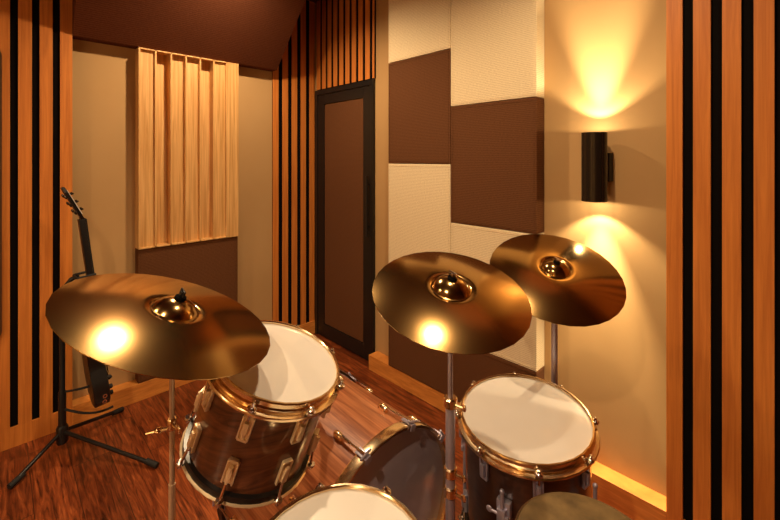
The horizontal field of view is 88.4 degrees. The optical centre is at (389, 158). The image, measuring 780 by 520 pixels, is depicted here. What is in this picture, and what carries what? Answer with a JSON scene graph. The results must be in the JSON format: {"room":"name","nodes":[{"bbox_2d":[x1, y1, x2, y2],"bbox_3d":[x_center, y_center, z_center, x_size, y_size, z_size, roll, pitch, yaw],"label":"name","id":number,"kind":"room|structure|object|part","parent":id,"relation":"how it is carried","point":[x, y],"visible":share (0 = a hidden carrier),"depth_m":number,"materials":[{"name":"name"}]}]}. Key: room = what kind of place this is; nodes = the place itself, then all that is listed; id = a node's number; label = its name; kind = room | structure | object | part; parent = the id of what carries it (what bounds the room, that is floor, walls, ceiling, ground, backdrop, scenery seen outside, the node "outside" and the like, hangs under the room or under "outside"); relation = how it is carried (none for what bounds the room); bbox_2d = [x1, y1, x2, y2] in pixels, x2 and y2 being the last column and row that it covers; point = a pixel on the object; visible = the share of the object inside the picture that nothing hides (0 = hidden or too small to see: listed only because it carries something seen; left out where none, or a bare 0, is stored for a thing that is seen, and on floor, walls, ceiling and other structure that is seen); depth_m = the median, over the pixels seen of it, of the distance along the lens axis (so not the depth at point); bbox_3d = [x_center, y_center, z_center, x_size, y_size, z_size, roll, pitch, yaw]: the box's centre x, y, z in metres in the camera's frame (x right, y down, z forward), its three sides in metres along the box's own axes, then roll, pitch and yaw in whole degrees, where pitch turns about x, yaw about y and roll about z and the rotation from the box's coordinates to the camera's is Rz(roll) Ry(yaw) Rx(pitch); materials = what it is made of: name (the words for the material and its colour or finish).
{"room":"studio","nodes":[
{"label":"studio","id":0,"kind":"room"},
{"bbox_2d":[72,0,304,71],"bbox_3d":[-1.158,-1.032,2.514,1.260,0.675,0.766,0,0,-44],"label":"ceiling","id":1,"kind":"structure","parent":0,"point":[254,34],"depth_m":2.58,"materials":[{"name":"paint"}]},
{"bbox_2d":[72,3,315,399],"bbox_3d":[-2.207,0.075,2.024,4.475,2.850,0.100,0,0,-44],"label":"wall","id":2,"kind":"structure","parent":0,"point":[103,75],"depth_m":2.48,"materials":[{"name":"beige paint"}]},
{"bbox_2d":[0,0,71,451],"bbox_3d":[-2.349,0.075,1.759,1.500,2.850,0.080,0,0,-44],"label":"wall panel","id":3,"kind":"object","parent":2,"relation":"attached to","point":[36,35],"visible":0.84,"depth_m":2.15,"materials":[{"name":"brown wood"}]},
{"bbox_2d":[0,51,1,335],"bbox_3d":[-2.254,0.175,1.780,0.765,1.500,0.021,0,0,-44],"label":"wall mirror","id":4,"kind":"object","parent":3,"relation":"attached to","point":[0,51],"visible":1,"depth_m":2.04,"materials":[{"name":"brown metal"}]},
{"bbox_3d":[-2.349,1.448,1.759,1.500,0.105,0.080,0,0,-44],"label":"rail","id":5,"kind":"part","parent":3,"relation":"part of","materials":[{"name":"brown wood"}]},
{"bbox_2d":[135,236,237,383],"bbox_3d":[-1.358,0.976,2.725,0.628,0.830,0.080,0,0,-44],"label":"acoustic panel","id":6,"kind":"object","parent":2,"relation":"attached to","point":[211,264],"visible":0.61,"depth_m":2.73,"materials":[{"name":"brown fabric"}]},
{"bbox_2d":[135,47,237,249],"bbox_3d":[-1.356,-0.066,2.722,0.628,1.249,0.092,0,0,-44],"label":"acoustic panel","id":7,"kind":"object","parent":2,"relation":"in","point":[186,106],"visible":1,"depth_m":2.67,"materials":[{"name":"brown wood"}]},
{"bbox_3d":[-1.351,-0.686,2.718,0.608,0.008,0.080,0,0,-44],"label":"rail","id":8,"kind":"part","parent":7,"relation":"part of","materials":[{"name":"brown wood"}]},
{"bbox_3d":[-1.351,0.555,2.718,0.608,0.008,0.080,0,0,-44],"label":"rail","id":9,"kind":"part","parent":7,"relation":"part of","materials":[{"name":"brown wood"}]},
{"bbox_2d":[72,320,314,424],"bbox_3d":[-1.219,1.446,2.864,1.663,0.108,0.080,0,0,-44],"label":"baseboard","id":10,"kind":"structure","parent":2,"relation":"attached to","point":[130,392],"depth_m":2.45,"materials":[{"name":"brown wood"}]},
{"bbox_2d":[272,0,313,324],"bbox_3d":[-0.795,0.021,3.326,0.391,2.742,0.012,0,0,-44],"label":"wall panel","id":11,"kind":"object","parent":2,"relation":"attached to","point":[293,80],"visible":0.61,"depth_m":3.32,"materials":[{"name":"brown wood"}]},
{"bbox_2d":[0,333,633,519],"bbox_3d":[-0.602,1.550,0.383,4.475,0.100,4.790,0,0,-44],"label":"floor","id":12,"kind":"structure","parent":0,"point":[76,479],"depth_m":1.94,"materials":[{"name":"brown wood"}]},
{"bbox_2d":[7,271,158,488],"bbox_3d":[-1.536,1.046,1.994,0.536,0.906,0.656,0,0,-44],"label":"guitar stand","id":13,"kind":"object","parent":12,"relation":"on","point":[62,435],"visible":0.88,"depth_m":2.05,"materials":[{"name":"black metal"}]},
{"bbox_3d":[-1.705,1.442,1.946,0.018,0.102,0.245,0,0,9],"label":"leg","id":14,"kind":"part","parent":13,"relation":"part of","materials":[{"name":"black metal"}]},
{"bbox_3d":[-1.661,0.655,2.079,0.082,0.115,0.025,0,0,-26],"label":"neck arm","id":15,"kind":"part","parent":13,"relation":"part of","materials":[{"name":"black metal"}]},
{"bbox_2d":[60,187,113,407],"bbox_3d":[-1.583,0.712,2.089,0.205,1.142,0.310,0,0,-44],"label":"guitar","id":16,"kind":"object","parent":13,"relation":"on","point":[97,377],"visible":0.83,"depth_m":2.04,"materials":[{"name":"dark lacquered wood"},{"name":"metal"}]},
{"bbox_3d":[-1.583,1.183,2.094,0.218,0.047,0.043,0,0,-24],"label":"cradle arm","id":17,"kind":"part","parent":13,"relation":"part of","materials":[{"name":"black metal"}]},
{"bbox_3d":[-1.572,1.300,2.079,0.234,0.042,0.041,0,0,-15],"label":"cradle arm","id":18,"kind":"part","parent":13,"relation":"part of","materials":[{"name":"black metal"}]},
{"bbox_3d":[-1.640,1.442,2.218,0.018,0.102,0.328,0,0,17],"label":"leg","id":19,"kind":"part","parent":13,"relation":"part of","materials":[{"name":"black metal"}]},
{"bbox_3d":[-1.414,1.442,2.005,0.562,0.103,0.018,0,0,12],"label":"leg","id":20,"kind":"part","parent":13,"relation":"part of","materials":[{"name":"black metal"}]},
{"bbox_2d":[145,288,186,519],"bbox_3d":[-0.505,0.896,0.857,0.422,1.206,0.442,0,0,-44],"label":"cymbal stand","id":21,"kind":"object","parent":12,"relation":"on","point":[172,426],"visible":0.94,"depth_m":0.90,"materials":[{"name":"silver metal"}]},
{"bbox_2d":[45,273,269,380],"bbox_3d":[-0.490,0.357,0.901,0.435,0.175,0.446,0,0,-44],"label":"cymbal","id":22,"kind":"object","parent":21,"relation":"on","point":[129,322],"visible":0.97,"depth_m":0.82,"materials":[{"name":"brown metal"}]},
{"bbox_2d":[174,294,186,300],"bbox_3d":[-0.473,0.313,0.905,0.025,0.015,0.025,0,0,-44],"label":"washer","id":23,"kind":"object","parent":21,"relation":"in","point":[180,297],"depth_m":0.90,"materials":[{"name":"black"}]},
{"bbox_2d":[212,368,445,519],"bbox_3d":[-0.182,1.155,1.395,0.739,0.676,0.549,0,0,-44],"label":"bass drum","id":24,"kind":"object","parent":12,"relation":"on","point":[365,440],"visible":0.59,"depth_m":1.28,"materials":[{"name":"brown wood"}]},
{"bbox_3d":[-0.544,1.138,1.300,0.107,0.011,0.012,0,0,42],"label":"tension rod","id":25,"kind":"part","parent":24,"relation":"part of","materials":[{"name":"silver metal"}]},
{"bbox_3d":[-0.109,0.844,1.182,0.107,0.011,0.010,0,0,45],"label":"tension rod","id":26,"kind":"part","parent":24,"relation":"part of","materials":[{"name":"silver metal"}]},
{"bbox_3d":[-0.133,0.949,1.708,0.011,0.015,0.107,0,0,-44],"label":"tension rod","id":27,"kind":"part","parent":24,"relation":"part of","materials":[{"name":"silver metal"}]},
{"bbox_3d":[0.029,0.844,1.323,0.107,0.011,0.010,0,0,45],"label":"tension rod","id":28,"kind":"part","parent":24,"relation":"part of","materials":[{"name":"silver metal"}]},
{"bbox_3d":[-0.256,0.744,1.267,0.118,0.200,0.075,0,0,-44],"label":"holder","id":29,"kind":"object","parent":24,"relation":"attached to","visible":0},
{"bbox_2d":[176,320,344,508],"bbox_3d":[-0.335,0.645,1.066,0.409,0.368,0.366,0,0,23],"label":"tom drum","id":30,"kind":"object","parent":29,"relation":"attached to","point":[252,435],"visible":0.87,"depth_m":0.94,"materials":[{"name":"brown wood"}]},
{"bbox_3d":[-0.493,0.711,0.954,0.030,0.048,0.019,0,0,-27],"label":"tension rod","id":31,"kind":"part","parent":30,"relation":"part of","materials":[{"name":"silver metal"}]},
{"bbox_3d":[-0.535,0.685,1.078,0.032,0.047,0.020,0,0,-9],"label":"tension rod","id":32,"kind":"part","parent":30,"relation":"part of","materials":[{"name":"silver metal"}]},
{"bbox_3d":[-0.381,0.756,0.901,0.026,0.050,0.019,0,0,-44],"label":"tension rod","id":33,"kind":"part","parent":30,"relation":"part of","materials":[{"name":"silver metal"}]},
{"bbox_3d":[-0.306,0.558,0.881,0.029,0.049,0.022,0,0,16],"label":"tension rod","id":34,"kind":"part","parent":30,"relation":"part of","materials":[{"name":"silver metal"}]},
{"bbox_3d":[-0.264,0.794,0.948,0.019,0.051,0.019,0,0,31],"label":"tension rod","id":35,"kind":"part","parent":30,"relation":"part of","materials":[{"name":"silver metal"}]},
{"bbox_3d":[-0.187,0.596,0.933,0.023,0.047,0.033,0,0,-44],"label":"tension rod","id":36,"kind":"part","parent":30,"relation":"part of","materials":[{"name":"silver metal"}]},
{"bbox_3d":[-0.211,0.803,1.071,0.019,0.051,0.019,0,0,-44],"label":"tension rod","id":37,"kind":"part","parent":30,"relation":"part of","materials":[{"name":"silver metal"}]},
{"bbox_3d":[-0.135,0.605,1.051,0.033,0.047,0.023,0,0,-14],"label":"tension rod","id":38,"kind":"part","parent":30,"relation":"part of","materials":[{"name":"silver metal"}]},
{"bbox_2d":[443,270,465,519],"bbox_3d":[0.192,0.891,1.074,0.315,1.215,0.362,0,0,-44],"label":"cymbal stand","id":39,"kind":"object","parent":12,"relation":"on","point":[450,404],"visible":0.93,"depth_m":1.03,"materials":[{"name":"silver metal"}]},
{"bbox_2d":[372,252,531,354],"bbox_3d":[0.157,0.350,1.040,0.399,0.132,0.391,0,0,-44],"label":"cymbal","id":40,"kind":"object","parent":39,"relation":"on","point":[485,311],"visible":0.97,"depth_m":0.98,"materials":[{"name":"brown metal"}]},
{"bbox_2d":[447,275,456,281],"bbox_3d":[0.160,0.305,1.025,0.025,0.014,0.025,0,0,-44],"label":"washer","id":41,"kind":"object","parent":39,"relation":"in","point":[453,278],"depth_m":1.02,"materials":[{"name":"black"}]},
{"bbox_2d":[455,372,599,519],"bbox_3d":[0.442,1.148,1.309,0.435,0.703,0.465,0,0,26],"label":"floor tom","id":42,"kind":"object","parent":12,"relation":"on","point":[524,437],"depth_m":1.21,"materials":[{"name":"white plastic"}]},
{"bbox_3d":[0.223,0.853,1.326,0.023,0.051,0.023,0,0,-44],"label":"tension rod","id":43,"kind":"part","parent":42,"relation":"part of","materials":[{"name":"silver metal"}]},
{"bbox_3d":[0.241,1.201,1.357,0.019,0.051,0.019,0,0,-6],"label":"tension rod","id":44,"kind":"part","parent":42,"relation":"part of","materials":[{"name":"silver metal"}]},
{"bbox_3d":[0.262,1.177,1.405,0.014,0.607,0.014,0,0,-44],"label":"leg","id":45,"kind":"part","parent":42,"relation":"part of","materials":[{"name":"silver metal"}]},
{"bbox_3d":[0.263,0.864,1.168,0.023,0.051,0.023,0,0,2],"label":"tension rod","id":46,"kind":"part","parent":42,"relation":"part of","materials":[{"name":"silver metal"}]},
{"bbox_3d":[0.315,1.204,1.127,0.014,0.552,0.014,0,0,-44],"label":"leg","id":47,"kind":"part","parent":42,"relation":"part of","materials":[{"name":"silver metal"}]},
{"bbox_3d":[0.403,0.864,1.084,0.025,0.050,0.023,0,0,-44],"label":"tension rod","id":48,"kind":"part","parent":42,"relation":"part of","materials":[{"name":"silver metal"}]},
{"bbox_3d":[0.561,0.853,1.122,0.023,0.051,0.022,0,0,39],"label":"tension rod","id":49,"kind":"part","parent":42,"relation":"part of","materials":[{"name":"silver metal"}]},
{"bbox_3d":[0.565,1.187,1.105,0.014,0.587,0.014,0,0,-44],"label":"leg","id":50,"kind":"part","parent":42,"relation":"part of","materials":[{"name":"silver metal"}]},
{"bbox_3d":[0.646,0.838,1.261,0.023,0.051,0.023,0,0,-44],"label":"tension rod","id":51,"kind":"part","parent":42,"relation":"part of","materials":[{"name":"silver metal"}]},
{"bbox_2d":[551,257,560,384],"bbox_3d":[0.652,0.931,1.545,0.270,1.136,0.310,0,0,-44],"label":"cymbal stand","id":52,"kind":"object","parent":12,"relation":"on","point":[554,327],"visible":0.29,"depth_m":1.51,"materials":[{"name":"silver metal"}]},
{"bbox_2d":[490,234,625,326],"bbox_3d":[0.622,0.435,1.517,0.449,0.222,0.457,0,0,-44],"label":"cymbal","id":53,"kind":"object","parent":52,"relation":"on","point":[585,289],"visible":0.89,"depth_m":1.46,"materials":[{"name":"brown metal"}]},
{"bbox_2d":[515,492,631,519],"bbox_3d":[0.432,1.170,0.851,0.360,0.658,0.354,0,0,-44],"label":"stool","id":54,"kind":"object","parent":12,"relation":"on","point":[551,505],"visible":1,"depth_m":0.97,"materials":[{"name":"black leather"}]},
{"bbox_3d":[-0.061,1.161,0.694,0.368,0.676,0.372,0,0,-44],"label":"stand","id":55,"kind":"object","parent":12,"relation":"on","visible":0},
{"bbox_2d":[270,483,417,519],"bbox_3d":[-0.094,0.796,0.699,0.386,0.188,0.383,0,0,-44],"label":"snare drum","id":56,"kind":"object","parent":55,"relation":"on","point":[344,501],"visible":1,"depth_m":0.83,"materials":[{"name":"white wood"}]},
{"bbox_3d":[-0.152,0.733,0.876,0.023,0.049,0.023,0,0,-44],"label":"tension rod","id":57,"kind":"part","parent":56,"relation":"part of","materials":[{"name":"silver metal"}]},
{"bbox_3d":[-0.009,0.729,0.862,0.023,0.049,0.023,0,0,-44],"label":"tension rod","id":58,"kind":"part","parent":56,"relation":"part of","materials":[{"name":"silver metal"}]},
{"bbox_2d":[316,0,665,495],"bbox_3d":[0.979,0.075,1.895,0.100,2.850,4.740,0,0,-44],"label":"wall","id":59,"kind":"structure","parent":0,"point":[605,60],"depth_m":1.80,"materials":[{"name":"paint"},{"name":"black felt"}]},
{"bbox_2d":[315,79,374,360],"bbox_3d":[-0.386,0.458,3.188,0.044,2.085,0.753,0,0,-44],"label":"door","id":60,"kind":"structure","parent":59,"relation":"in","point":[344,131],"depth_m":3.17,"materials":[{"name":"black wood"}]},
{"bbox_3d":[-0.371,0.463,3.196,0.010,1.839,0.501,0,0,-44],"label":"fabric panel","id":61,"kind":"part","parent":60,"relation":"part of","materials":[{"name":"brown fabric"}]},
{"bbox_3d":[-0.164,0.345,2.953,0.032,0.450,0.018,0,0,-44],"label":"handle","id":62,"kind":"part","parent":60,"relation":"part of","materials":[{"name":"black metal"}]},
{"bbox_2d":[317,0,375,89],"bbox_3d":[-0.368,-0.970,3.186,0.020,0.760,0.740,0,0,-44],"label":"wall panel","id":63,"kind":"object","parent":59,"relation":"attached to","point":[346,29],"visible":1,"depth_m":3.15,"materials":[{"name":"brown wood"}]},
{"bbox_2d":[389,0,450,62],"bbox_3d":[0.201,-0.998,2.555,0.090,0.701,0.519,0,0,-44],"label":"acoustic panel","id":64,"kind":"object","parent":59,"relation":"attached to","point":[417,28],"visible":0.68,"depth_m":2.52,"materials":[{"name":"beige fabric"}]},
{"bbox_2d":[389,164,452,262],"bbox_3d":[0.201,0.369,2.555,0.090,0.674,0.519,0,0,-44],"label":"acoustic panel","id":65,"kind":"object","parent":59,"relation":"attached to","point":[419,194],"visible":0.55,"depth_m":2.51,"materials":[{"name":"beige fabric"}]},
{"bbox_2d":[389,49,452,163],"bbox_3d":[0.201,-0.308,2.555,0.090,0.673,0.519,0,0,-44],"label":"acoustic panel","id":66,"kind":"object","parent":59,"relation":"attached to","point":[420,106],"visible":0.84,"depth_m":2.50,"materials":[{"name":"brown fabric"}]},
{"bbox_2d":[451,222,543,371],"bbox_3d":[0.567,0.708,2.181,0.090,0.673,0.521,0,0,-44],"label":"acoustic panel","id":67,"kind":"object","parent":59,"relation":"attached to","point":[477,242],"visible":0.41,"depth_m":2.11,"materials":[{"name":"beige fabric"}]},
{"bbox_2d":[451,97,543,233],"bbox_3d":[0.567,0.032,2.181,0.090,0.672,0.521,0,0,-44],"label":"acoustic panel","id":68,"kind":"object","parent":59,"relation":"attached to","point":[497,148],"visible":1,"depth_m":2.11,"materials":[{"name":"brown fabric"}]},
{"bbox_2d":[451,0,543,106],"bbox_3d":[0.567,-0.643,2.181,0.090,0.672,0.521,0,0,-44],"label":"acoustic panel","id":69,"kind":"object","parent":59,"relation":"attached to","point":[497,46],"visible":0.84,"depth_m":2.13,"materials":[{"name":"beige fabric"}]},
{"bbox_2d":[369,351,665,519],"bbox_3d":[0.501,1.448,2.252,0.085,0.105,1.780,0,0,-44],"label":"baseboard","id":70,"kind":"structure","parent":59,"relation":"attached to","point":[635,500],"depth_m":1.75,"materials":[{"name":"brown wood"}]},
{"bbox_2d":[389,325,447,394],"bbox_3d":[0.201,1.051,2.555,0.090,0.685,0.519,0,0,-44],"label":"acoustic panel","id":71,"kind":"object","parent":70,"relation":"on","point":[428,366],"visible":0.27,"depth_m":2.51,"materials":[{"name":"brown fabric"}]},
{"bbox_2d":[453,353,543,401],"bbox_3d":[0.567,1.220,2.181,0.090,0.346,0.521,0,0,-44],"label":"acoustic panel","id":72,"kind":"object","parent":70,"relation":"on","point":[467,369],"visible":0.31,"depth_m":2.21,"materials":[{"name":"brown fabric"}]},
{"bbox_2d":[581,132,612,202],"bbox_3d":[0.916,0.035,1.786,0.142,0.306,0.104,0,0,-44],"label":"wall lamp","id":73,"kind":"object","parent":59,"relation":"attached to","point":[596,162],"visible":1,"depth_m":1.73,"materials":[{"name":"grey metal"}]},
{"bbox_2d":[666,0,779,519],"bbox_3d":[1.689,0.075,1.037,0.085,2.850,1.620,0,0,-44],"label":"wall panel","id":74,"kind":"object","parent":59,"relation":"attached to","point":[723,56],"visible":1,"depth_m":1.46,"materials":[{"name":"brown wood"}]},
{"bbox_3d":[1.689,1.448,1.037,0.085,0.105,1.620,0,0,-44],"label":"rail","id":75,"kind":"part","parent":74,"relation":"part of","materials":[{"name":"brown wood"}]}
]}

